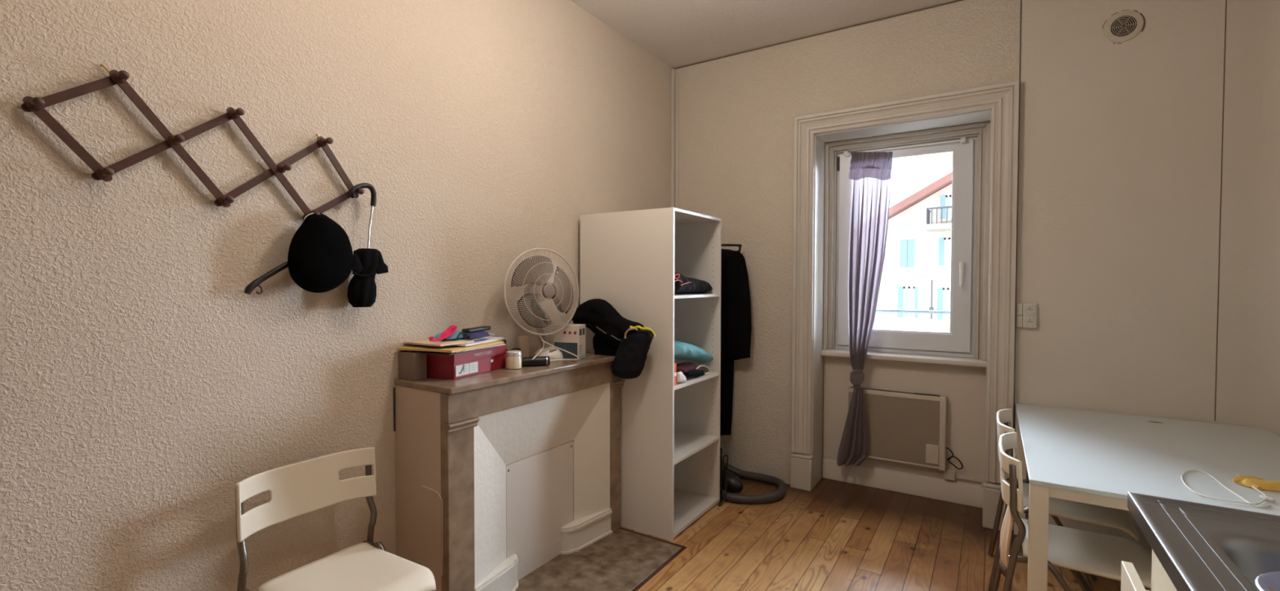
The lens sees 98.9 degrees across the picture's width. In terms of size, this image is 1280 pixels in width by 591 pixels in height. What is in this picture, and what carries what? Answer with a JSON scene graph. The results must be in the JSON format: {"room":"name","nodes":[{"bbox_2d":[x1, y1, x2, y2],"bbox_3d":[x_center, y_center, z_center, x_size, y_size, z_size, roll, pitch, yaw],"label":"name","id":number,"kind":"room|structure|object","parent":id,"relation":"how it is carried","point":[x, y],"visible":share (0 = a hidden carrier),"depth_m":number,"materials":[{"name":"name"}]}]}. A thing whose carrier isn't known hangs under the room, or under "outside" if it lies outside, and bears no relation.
{"room":"studio apartment","nodes":[
{"label":"studio apartment","id":0,"kind":"room"},
{"bbox_2d":[0,0,671,590],"bbox_3d":[-1.168,-0.192,2.337,0.120,3.370,6.270,1,2,33],"label":"wall","id":1,"kind":"structure","parent":0,"point":[141,382],"depth_m":1.92,"materials":[{"name":"paint"}]},
{"bbox_2d":[20,63,364,219],"bbox_3d":[-1.370,-0.475,1.822,0.088,0.405,0.915,1,2,33],"label":"coat rack","id":2,"kind":"object","parent":1,"relation":"attached to","point":[37,105],"visible":0.91,"depth_m":1.72,"materials":[{"name":"brown wood"}]},
{"bbox_2d":[244,209,351,294],"bbox_3d":[-1.250,-0.162,2.020,0.026,0.313,0.370,1,2,33],"label":"hanger","id":3,"kind":"object","parent":2,"relation":"hanging from","point":[250,287],"visible":0.47,"depth_m":1.91,"materials":[{"name":"black plastic"}]},
{"bbox_2d":[287,213,353,293],"bbox_3d":[-1.174,-0.158,2.037,0.086,0.297,0.237,1,2,33],"label":"hat","id":4,"kind":"object","parent":2,"relation":"hanging from","point":[320,259],"visible":0.98,"depth_m":2.00,"materials":[{"name":"black fabric"}]},
{"bbox_2d":[346,182,388,307],"bbox_3d":[-1.104,-0.204,2.210,0.093,0.500,0.153,1,2,33],"label":"umbrella","id":5,"kind":"object","parent":2,"relation":"hanging from","point":[367,262],"visible":1,"depth_m":2.18,"materials":[{"name":"black fabric"}]},
{"bbox_2d":[720,359,733,435],"bbox_3d":[0.559,0.781,4.178,0.331,0.632,0.071,1,2,33],"label":"trousers","id":6,"kind":"object","parent":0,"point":[726,366],"visible":0.31,"depth_m":4.09,"materials":[{"name":"black fabric"}]},
{"bbox_2d":[720,248,751,359],"bbox_3d":[0.603,0.083,4.101,0.510,0.878,0.126,1,2,33],"label":"coat","id":7,"kind":"object","parent":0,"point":[735,301],"visible":0.55,"depth_m":4.00,"materials":[{"name":"black fabric"}]},
{"bbox_2d":[570,0,954,68],"bbox_3d":[0.337,-1.803,1.390,3.390,0.100,6.170,1,2,33],"label":"ceiling","id":8,"kind":"structure","parent":0,"point":[677,33],"depth_m":3.58,"materials":[{"name":"paint"}]},
{"bbox_2d":[674,0,1020,484],"bbox_3d":[1.385,-0.228,4.064,2.302,3.170,0.600,1,2,33],"label":"wall","id":9,"kind":"structure","parent":0,"point":[737,113],"depth_m":3.96,"materials":[{"name":"paint"}]},
{"bbox_2d":[671,68,675,207],"bbox_3d":[0.262,-0.234,4.418,0.030,3.160,0.022,1,2,33],"label":"trim","id":10,"kind":"structure","parent":9,"relation":"attached to","point":[673,70],"depth_m":4.38,"materials":[{"name":"paint"}]},
{"bbox_2d":[675,74,678,208],"bbox_3d":[0.294,-0.208,4.402,0.022,3.110,0.014,1,2,33],"label":"trim","id":11,"kind":"structure","parent":9,"relation":"attached to","point":[677,75],"depth_m":4.37,"materials":[{"name":"paint"}]},
{"bbox_2d":[673,0,963,69],"bbox_3d":[1.223,-1.799,3.773,2.300,0.008,0.006,1,2,33],"label":"trim","id":12,"kind":"structure","parent":9,"relation":"attached to","point":[955,1],"depth_m":3.73,"materials":[{"name":"brown"}]},
{"bbox_2d":[812,109,991,488],"bbox_3d":[1.710,0.129,3.650,1.033,2.478,0.238,1,2,33],"label":"trim","id":13,"kind":"structure","parent":9,"relation":"attached to","point":[986,115],"depth_m":3.85,"materials":[{"name":"paint"}]},
{"bbox_2d":[822,458,982,508],"bbox_3d":[1.790,1.294,3.806,1.021,0.142,0.022,1,2,33],"label":"baseboard","id":14,"kind":"structure","parent":9,"relation":"attached to","point":[948,491],"depth_m":3.76,"materials":[{"name":"beige paint"}]},
{"bbox_2d":[821,349,986,368],"bbox_3d":[1.794,0.426,3.789,1.021,0.046,0.174,1,2,33],"label":"window sill","id":15,"kind":"structure","parent":9,"relation":"attached to","point":[881,356],"depth_m":3.68,"materials":[{"name":"paint"}]},
{"bbox_2d":[822,356,986,485],"bbox_3d":[1.800,0.907,3.811,1.021,0.915,0.012,1,2,33],"label":"wall niche","id":16,"kind":"object","parent":9,"relation":"in","point":[964,388],"visible":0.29,"depth_m":3.70,"materials":[{"name":"beige paint"}]},
{"bbox_2d":[848,386,963,471],"bbox_3d":[1.805,0.906,3.756,0.715,0.490,0.076,1,2,33],"label":"heater","id":17,"kind":"object","parent":16,"relation":"attached to","point":[902,427],"visible":0.9,"depth_m":3.72,"materials":[{"name":"brown"}]},
{"bbox_2d":[914,392,940,396],"bbox_3d":[1.926,0.666,3.674,0.150,0.004,0.032,1,2,33],"label":"vent","id":18,"kind":"object","parent":17,"relation":"attached to","point":[916,394],"depth_m":3.66,"materials":[{"name":"plastic"}]},
{"bbox_2d":[943,468,984,488],"bbox_3d":[2.119,1.258,3.584,0.228,0.205,0.037,1,2,33],"label":"cover","id":19,"kind":"object","parent":16,"relation":"attached to","point":[948,474],"visible":0.74,"depth_m":3.60,"materials":[{"name":"paint"}]},
{"bbox_2d":[790,80,1019,530],"bbox_3d":[1.626,0.065,3.522,1.299,2.611,0.062,1,2,33],"label":"window frame","id":20,"kind":"structure","parent":9,"relation":"in","point":[1002,98],"depth_m":3.29,"materials":[{"name":"paint"}]},
{"bbox_2d":[822,120,990,360],"bbox_3d":[1.814,-0.351,3.799,1.021,1.514,0.140,1,2,33],"label":"window","id":21,"kind":"structure","parent":9,"relation":"in","point":[960,341],"depth_m":3.65,"materials":[{"name":"white plastic"}]},
{"bbox_2d":[843,137,965,156],"bbox_3d":[1.796,-1.016,3.758,0.758,0.034,0.050,1,2,33],"label":"curtain rod","id":22,"kind":"object","parent":21,"relation":"attached to","point":[846,153],"visible":1,"depth_m":3.71,"materials":[{"name":"white metal"}]},
{"bbox_2d":[836,151,893,466],"bbox_3d":[1.557,0.096,3.814,0.332,2.229,0.152,1,2,33],"label":"curtain","id":23,"kind":"object","parent":22,"relation":"hanging from","point":[869,172],"visible":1,"depth_m":3.81,"materials":[{"name":"fabric"}]},
{"bbox_2d":[875,309,950,314],"bbox_3d":[1.992,0.120,4.085,1.121,0.022,0.120,1,2,33],"label":"guard rail","id":24,"kind":"object","parent":9,"relation":"attached to","point":[877,310],"visible":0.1,"depth_m":4.10,"materials":[{"name":"grey"}]},
{"bbox_3d":[0.554,-0.508,4.174,0.116,0.059,0.105,1,2,33],"label":"wall hook","id":25,"kind":"object","parent":9,"relation":"attached to","visible":0},
{"bbox_2d":[721,244,742,253],"bbox_3d":[0.547,-0.414,4.128,0.486,0.198,0.025,1,2,37],"label":"hanger","id":26,"kind":"object","parent":25,"relation":"hanging from","point":[740,246],"visible":0.44,"depth_m":4.01,"materials":[{"name":"black plastic"}]},
{"bbox_2d":[620,476,1151,590],"bbox_3d":[0.331,1.466,1.467,3.390,0.100,6.170,1,2,33],"label":"floor","id":27,"kind":"structure","parent":0,"point":[835,535],"depth_m":3.02,"materials":[{"name":"brown wood"}]},
{"bbox_2d":[235,447,435,590],"bbox_3d":[-1.032,1.006,1.886,0.531,0.795,0.477,1,2,33],"label":"folding chair","id":28,"kind":"object","parent":27,"relation":"on","point":[305,486],"visible":1,"depth_m":1.94,"materials":[{"name":"beige plastic"}]},
{"bbox_2d":[515,527,686,590],"bbox_3d":[-0.304,1.385,2.637,0.553,0.006,1.212,1,2,33],"label":"hearth slab","id":29,"kind":"object","parent":27,"relation":"on","point":[624,559],"visible":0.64,"depth_m":2.80,"materials":[{"name":"stone"}]},
{"bbox_2d":[393,351,625,590],"bbox_3d":[-0.582,0.869,2.813,0.382,1.028,1.236,1,2,33],"label":"fireplace","id":30,"kind":"object","parent":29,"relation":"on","point":[501,473],"visible":0.92,"depth_m":2.52,"materials":[{"name":"brown stone"}]},
{"bbox_2d":[398,351,426,380],"bbox_3d":[-0.996,0.304,2.398,0.112,0.118,0.065,1,2,33],"label":"cardboard box","id":31,"kind":"object","parent":30,"relation":"on","point":[411,366],"visible":0.88,"depth_m":2.37,"materials":[{"name":"brown cardboard"}]},
{"bbox_2d":[426,344,506,379],"bbox_3d":[-0.826,0.303,2.577,0.206,0.112,0.377,1,1,22],"label":"shoe box","id":32,"kind":"object","parent":30,"relation":"on","point":[454,366],"visible":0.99,"depth_m":2.43,"materials":[{"name":"red cardboard"}]},
{"bbox_2d":[400,346,497,355],"bbox_3d":[-0.866,0.244,2.512,0.270,0.007,0.340,1,1,21],"label":"folder","id":33,"kind":"object","parent":32,"relation":"on","point":[420,352],"visible":0.25,"depth_m":2.37,"materials":[{"name":"grey"}]},
{"bbox_2d":[455,343,505,352],"bbox_3d":[-0.825,0.237,2.533,0.240,0.008,0.330,1,1,24],"label":"paper sheet","id":34,"kind":"object","parent":33,"relation":"on","point":[500,344],"visible":0.13,"depth_m":2.50,"materials":[{"name":"white paper"}]},
{"bbox_2d":[397,341,503,352],"bbox_3d":[-0.855,0.231,2.507,0.294,0.017,0.370,1,1,20],"label":"envelope","id":35,"kind":"object","parent":34,"relation":"on","point":[448,348],"visible":0.56,"depth_m":2.39,"materials":[{"name":"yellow paper"}]},
{"bbox_2d":[453,337,503,346],"bbox_3d":[-0.820,0.215,2.585,0.210,0.012,0.320,1,1,16],"label":"paper sheet","id":36,"kind":"object","parent":35,"relation":"on","point":[489,339],"visible":0.42,"depth_m":2.57,"materials":[{"name":"white paper"}]},
{"bbox_2d":[404,338,474,346],"bbox_3d":[-0.896,0.208,2.448,0.230,0.010,0.190,1,2,29],"label":"notepad","id":37,"kind":"object","parent":36,"relation":"on","point":[424,342],"visible":0.86,"depth_m":2.40,"materials":[{"name":"beige paper"}]},
{"bbox_2d":[428,324,457,342],"bbox_3d":[-0.858,0.165,2.397,0.031,0.061,0.199,0,1,11],"label":"ribbon","id":38,"kind":"object","parent":37,"relation":"on","point":[451,329],"visible":1,"depth_m":2.42,"materials":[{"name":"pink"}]},
{"bbox_2d":[456,325,490,338],"bbox_3d":[-0.795,0.171,2.580,0.048,0.039,0.244,1,1,22],"label":"glasses case","id":39,"kind":"object","parent":37,"relation":"on","point":[471,330],"visible":1,"depth_m":2.58,"materials":[{"name":"black plastic"}]},
{"bbox_2d":[453,334,495,340],"bbox_3d":[-0.831,0.204,2.664,0.160,0.009,0.240,0,1,9],"label":"paper sheet","id":40,"kind":"object","parent":36,"relation":"on","point":[490,335],"visible":0.33,"depth_m":2.59,"materials":[{"name":"white paper"}]},
{"bbox_3d":[-0.853,0.195,2.689,0.152,0.009,0.221,1,2,33],"label":"leaflet","id":41,"kind":"object","parent":40,"relation":"on","visible":0},
{"bbox_2d":[433,330,470,340],"bbox_3d":[-0.866,0.181,2.564,0.110,0.028,0.250,1,1,22],"label":"plastic bag","id":42,"kind":"object","parent":41,"relation":"on","point":[455,335],"visible":0.43,"depth_m":2.50,"materials":[{"name":"blue plastic"}]},
{"bbox_2d":[464,330,489,338],"bbox_3d":[-0.767,0.183,2.570,0.067,0.024,0.186,1,1,19],"label":"pouch","id":43,"kind":"object","parent":36,"relation":"on","point":[478,334],"visible":1,"depth_m":2.54,"materials":[{"name":"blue fabric"}]},
{"bbox_2d":[394,351,614,395],"bbox_3d":[-0.581,0.369,2.800,0.381,0.028,1.227,1,2,33],"label":"mantel shelf","id":44,"kind":"object","parent":30,"relation":"attached to","point":[502,377],"depth_m":2.45,"materials":[{"name":"brown stone"}]},
{"bbox_2d":[501,339,520,351],"bbox_3d":[-0.645,0.260,2.758,0.071,0.079,0.165,1,2,33],"label":"cable","id":45,"kind":"object","parent":30,"relation":"on","point":[504,340],"visible":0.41,"depth_m":2.77,"materials":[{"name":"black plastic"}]},
{"bbox_2d":[506,350,521,368],"bbox_3d":[-0.618,0.315,2.684,0.076,0.084,0.076,1,2,33],"label":"candle jar","id":46,"kind":"object","parent":30,"relation":"on","point":[513,358],"visible":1,"depth_m":2.65,"materials":[{"name":"beige glass"}]},
{"bbox_2d":[517,336,528,357],"bbox_3d":[-0.629,0.286,2.957,0.060,0.130,0.060,1,2,33],"label":"canister","id":47,"kind":"object","parent":30,"relation":"on","point":[522,341],"visible":0.66,"depth_m":2.93,"materials":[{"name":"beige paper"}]},
{"bbox_2d":[521,355,550,366],"bbox_3d":[-0.528,0.332,2.759,0.147,0.049,0.049,0,1,-19],"label":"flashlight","id":48,"kind":"object","parent":30,"relation":"on","point":[545,360],"visible":0.84,"depth_m":2.74,"materials":[{"name":"black plastic"}]},
{"bbox_2d":[503,248,578,361],"bbox_3d":[-0.512,0.051,2.882,0.264,0.604,0.448,1,2,33],"label":"desk fan","id":49,"kind":"object","parent":30,"relation":"on","point":[535,292],"visible":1,"depth_m":2.87,"materials":[{"name":"beige plastic"}]},
{"bbox_2d":[553,324,585,359],"bbox_3d":[-0.391,0.256,3.042,0.151,0.187,0.106,1,1,16],"label":"product box","id":50,"kind":"object","parent":30,"relation":"on","point":[571,339],"visible":0.92,"depth_m":2.99,"materials":[{"name":"beige cardboard"}]},
{"bbox_2d":[568,298,655,378],"bbox_3d":[-0.154,0.246,3.146,0.629,0.452,0.128,1,2,33],"label":"bag","id":51,"kind":"object","parent":30,"relation":"on","point":[628,341],"visible":0.89,"depth_m":3.08,"materials":[{"name":"black fabric"}]},
{"bbox_2d":[580,207,721,541],"bbox_3d":[0.078,0.434,3.494,0.660,1.867,0.638,1,2,33],"label":"bookcase","id":52,"kind":"object","parent":27,"relation":"on","point":[629,260],"visible":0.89,"depth_m":3.23,"materials":[{"name":"white laminate"}]},
{"bbox_2d":[674,363,676,385],"bbox_3d":[0.139,0.448,3.136,0.131,0.127,0.056,1,2,33],"label":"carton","id":53,"kind":"object","parent":52,"relation":"on","point":[675,364],"visible":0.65,"depth_m":3.11,"materials":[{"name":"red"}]},
{"bbox_2d":[675,371,686,382],"bbox_3d":[0.246,0.474,3.191,0.026,0.070,0.118,1,2,33],"label":"sock","id":54,"kind":"object","parent":52,"relation":"on","point":[681,378],"visible":1,"depth_m":3.16,"materials":[{"name":"white fabric"}]},
{"bbox_2d":[675,362,698,375],"bbox_3d":[0.264,0.462,3.393,0.143,0.081,0.234,1,2,33],"label":"shirt","id":55,"kind":"object","parent":52,"relation":"on","point":[684,367],"visible":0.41,"depth_m":3.34,"materials":[{"name":"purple fabric"}]},
{"bbox_2d":[674,272,711,293],"bbox_3d":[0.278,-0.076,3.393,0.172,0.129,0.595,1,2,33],"label":"shoe","id":56,"kind":"object","parent":52,"relation":"on","point":[682,285],"visible":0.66,"depth_m":3.31,"materials":[{"name":"black fabric"}]},
{"bbox_2d":[674,340,713,363],"bbox_3d":[0.313,0.368,3.491,0.198,0.194,0.542,1,2,33],"label":"pillow","id":57,"kind":"object","parent":52,"relation":"on","point":[682,350],"visible":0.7,"depth_m":3.34,"materials":[{"name":"teal fabric"}]},
{"bbox_2d":[684,369,704,377],"bbox_3d":[0.338,0.478,3.352,0.038,0.056,0.249,1,2,33],"label":"glove","id":58,"kind":"object","parent":52,"relation":"on","point":[692,373],"visible":1,"depth_m":3.33,"materials":[{"name":"black fabric"}]},
{"bbox_2d":[695,364,710,374],"bbox_3d":[0.395,0.471,3.461,0.019,0.070,0.193,1,2,33],"label":"strap","id":59,"kind":"object","parent":52,"relation":"on","point":[700,365],"visible":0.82,"depth_m":3.48,"materials":[{"name":"beige fabric"}]},
{"bbox_2d":[718,447,728,506],"bbox_3d":[0.535,1.197,3.587,0.058,0.373,0.110,1,2,33],"label":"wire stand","id":60,"kind":"object","parent":27,"relation":"on","point":[720,504],"visible":1,"depth_m":3.62,"materials":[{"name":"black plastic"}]},
{"bbox_2d":[720,456,786,503],"bbox_3d":[0.664,1.248,3.850,0.704,0.225,0.517,1,2,33],"label":"vacuum cleaner","id":61,"kind":"object","parent":27,"relation":"on","point":[734,485],"visible":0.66,"depth_m":3.70,"materials":[{"name":"black plastic"}]},
{"bbox_2d":[987,408,1140,590],"bbox_3d":[1.956,0.996,2.575,0.531,0.795,0.477,1,2,33],"label":"folding chair","id":62,"kind":"object","parent":27,"relation":"on","point":[1117,518],"visible":0.53,"depth_m":2.48,"materials":[{"name":"beige plastic"}]},
{"bbox_2d":[991,431,1151,590],"bbox_3d":[1.672,1.006,2.124,0.531,0.795,0.477,1,2,33],"label":"folding chair","id":63,"kind":"object","parent":27,"relation":"on","point":[1076,550],"visible":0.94,"depth_m":2.05,"materials":[{"name":"beige plastic"}]},
{"bbox_2d":[999,481,1013,577],"bbox_3d":[1.494,0.939,2.233,0.045,0.333,0.224,1,2,33],"label":"cloth","id":64,"kind":"object","parent":63,"relation":"hanging from","point":[1008,521],"visible":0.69,"depth_m":2.17,"materials":[{"name":"beige fabric"}]},
{"bbox_2d":[1013,403,1279,590],"bbox_3d":[2.206,1.024,2.312,0.995,0.752,1.482,1,2,33],"label":"dining table","id":65,"kind":"object","parent":27,"relation":"on","point":[1091,457],"visible":0.85,"depth_m":2.17,"materials":[{"name":"white laminate"}]},
{"bbox_2d":[1181,469,1274,507],"bbox_3d":[1.994,0.652,1.882,0.197,0.012,0.371,1,2,33],"label":"cable","id":66,"kind":"object","parent":65,"relation":"on","point":[1264,497],"visible":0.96,"depth_m":1.78,"materials":[{"name":"beige plastic"}]},
{"bbox_2d":[1232,475,1279,491],"bbox_3d":[2.182,0.647,1.869,0.227,0.032,0.128,1,2,33],"label":"glove","id":67,"kind":"object","parent":65,"relation":"on","point":[1259,483],"visible":1,"depth_m":1.87,"materials":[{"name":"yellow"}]},
{"bbox_2d":[1120,549,1177,590],"bbox_3d":[1.069,1.028,0.313,0.908,0.835,2.245,1,2,33],"label":"base cabinet","id":68,"kind":"object","parent":27,"relation":"on","point":[1131,580],"visible":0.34,"depth_m":1.37,"materials":[{"name":"beige wood"}]},
{"bbox_2d":[1127,491,1279,590],"bbox_3d":[1.089,0.648,0.309,0.878,0.169,2.275,1,2,33],"label":"sink","id":69,"kind":"object","parent":68,"relation":"in","point":[1200,547],"visible":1,"depth_m":1.23,"materials":[{"name":"silver metal"}]},
{"bbox_2d":[1254,571,1279,590],"bbox_3d":[1.242,0.627,0.933,0.262,0.180,0.262,1,2,33],"label":"bowl","id":70,"kind":"object","parent":69,"relation":"in","point":[1270,581],"visible":1,"depth_m":1.03,"materials":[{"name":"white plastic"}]},
{"bbox_2d":[1012,0,1279,555],"bbox_3d":[2.779,-0.200,2.988,1.208,3.170,0.900,1,2,33],"label":"wall","id":71,"kind":"structure","parent":0,"point":[1120,145],"depth_m":2.87,"materials":[{"name":"paint"}]},
{"bbox_2d":[1013,0,1022,428],"bbox_3d":[2.191,-0.206,3.186,0.004,3.170,0.004,1,2,33],"label":"trim","id":72,"kind":"structure","parent":71,"relation":"attached to","point":[1020,0],"depth_m":3.18,"materials":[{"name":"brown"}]},
{"bbox_2d":[1016,315,1036,328],"bbox_3d":[2.226,0.150,3.155,0.096,0.070,0.032,1,2,33],"label":"wall socket","id":73,"kind":"object","parent":71,"relation":"attached to","point":[1028,322],"visible":1,"depth_m":3.14,"materials":[{"name":"beige plastic"}]},
{"bbox_2d":[1023,316,1035,326],"bbox_3d":[2.231,0.151,3.135,0.056,0.056,0.004,1,2,33],"label":"outlet","id":74,"kind":"object","parent":73,"relation":"attached to","point":[1028,321],"depth_m":3.14,"materials":[{"name":"beige plastic"}]},
{"bbox_2d":[1016,303,1036,315],"bbox_3d":[2.226,0.081,3.153,0.095,0.070,0.032,1,2,33],"label":"wall socket","id":75,"kind":"object","parent":71,"relation":"attached to","point":[1028,309],"visible":1,"depth_m":3.14,"materials":[{"name":"beige plastic"}]},
{"bbox_2d":[1023,304,1035,314],"bbox_3d":[2.231,0.081,3.134,0.056,0.056,0.004,1,2,33],"label":"outlet","id":76,"kind":"object","parent":75,"relation":"attached to","point":[1028,308],"depth_m":3.13,"materials":[{"name":"beige plastic"}]},
{"bbox_2d":[1102,9,1145,44],"bbox_3d":[2.570,-1.430,2.910,0.176,0.175,0.015,1,2,33],"label":"air vent","id":77,"kind":"object","parent":71,"relation":"in","point":[1123,26],"visible":1,"depth_m":2.91,"materials":[{"name":"beige plastic"}]},
{"bbox_2d":[1111,15,1135,35],"bbox_3d":[2.566,-1.431,2.905,0.104,0.097,0.002,1,2,33],"label":"grille","id":78,"kind":"object","parent":77,"relation":"attached to","point":[1121,25],"depth_m":2.91,"materials":[{"name":"beige plastic"}]},
{"bbox_2d":[1214,0,1226,421],"bbox_3d":[2.894,-0.574,2.727,0.004,2.410,0.001,1,2,33],"label":"trim","id":79,"kind":"structure","parent":71,"relation":"attached to","point":[1225,0],"depth_m":2.73,"materials":[{"name":"brown"}]},
{"label":"outside","id":80,"kind":"structure","parent":0,"visible":0},
{"bbox_3d":[17.527,4.392,27.337,80.000,0.100,55.230,1,2,33],"label":"ground","id":81,"kind":"structure","parent":80,"visible":0},
{"bbox_2d":[872,171,952,332],"bbox_3d":[10.385,0.567,16.790,11.100,8.017,9.050,1,2,33],"label":"house","id":82,"kind":"structure","parent":81,"relation":"on","point":[916,274],"depth_m":14.29,"materials":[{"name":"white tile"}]},
{"bbox_2d":[897,286,903,316],"bbox_3d":[6.910,0.166,14.528,0.126,0.806,0.040,1,2,33],"label":"shutter","id":83,"kind":"object","parent":82,"relation":"hanging from","point":[900,289],"depth_m":14.51,"materials":[{"name":"blue"}]},
{"bbox_2d":[899,239,907,267],"bbox_3d":[6.975,-1.110,14.489,0.168,0.735,0.030,1,2,33],"label":"shutter","id":84,"kind":"object","parent":82,"relation":"hanging from","point":[903,242],"depth_m":14.47,"materials":[{"name":"teal"}]},
{"bbox_2d":[906,239,915,267],"bbox_3d":[7.124,-1.107,14.392,0.168,0.735,0.030,1,2,33],"label":"shutter","id":85,"kind":"object","parent":82,"relation":"hanging from","point":[910,242],"depth_m":14.38,"materials":[{"name":"teal"}]},
{"bbox_2d":[914,286,917,317],"bbox_3d":[7.217,0.171,14.331,0.060,0.806,0.040,1,2,33],"label":"shutter","id":86,"kind":"object","parent":82,"relation":"hanging from","point":[915,287],"depth_m":14.32,"materials":[{"name":"blue"}]},
{"bbox_2d":[937,288,942,319],"bbox_3d":[7.686,0.209,14.030,0.111,0.811,0.040,1,2,33],"label":"shutter","id":87,"kind":"object","parent":82,"relation":"hanging from","point":[940,291],"depth_m":14.01,"materials":[{"name":"blue"}]},
{"bbox_2d":[938,237,944,265],"bbox_3d":[7.699,-1.121,13.992,0.110,0.710,0.040,1,2,33],"label":"shutter","id":88,"kind":"object","parent":82,"relation":"hanging from","point":[941,240],"depth_m":13.98,"materials":[{"name":"blue"}]},
{"bbox_2d":[940,195,945,217],"bbox_3d":[7.722,-2.265,13.951,0.102,0.573,0.040,1,2,33],"label":"shutter","id":89,"kind":"object","parent":82,"relation":"hanging from","point":[942,197],"depth_m":13.94,"materials":[{"name":"blue wood"}]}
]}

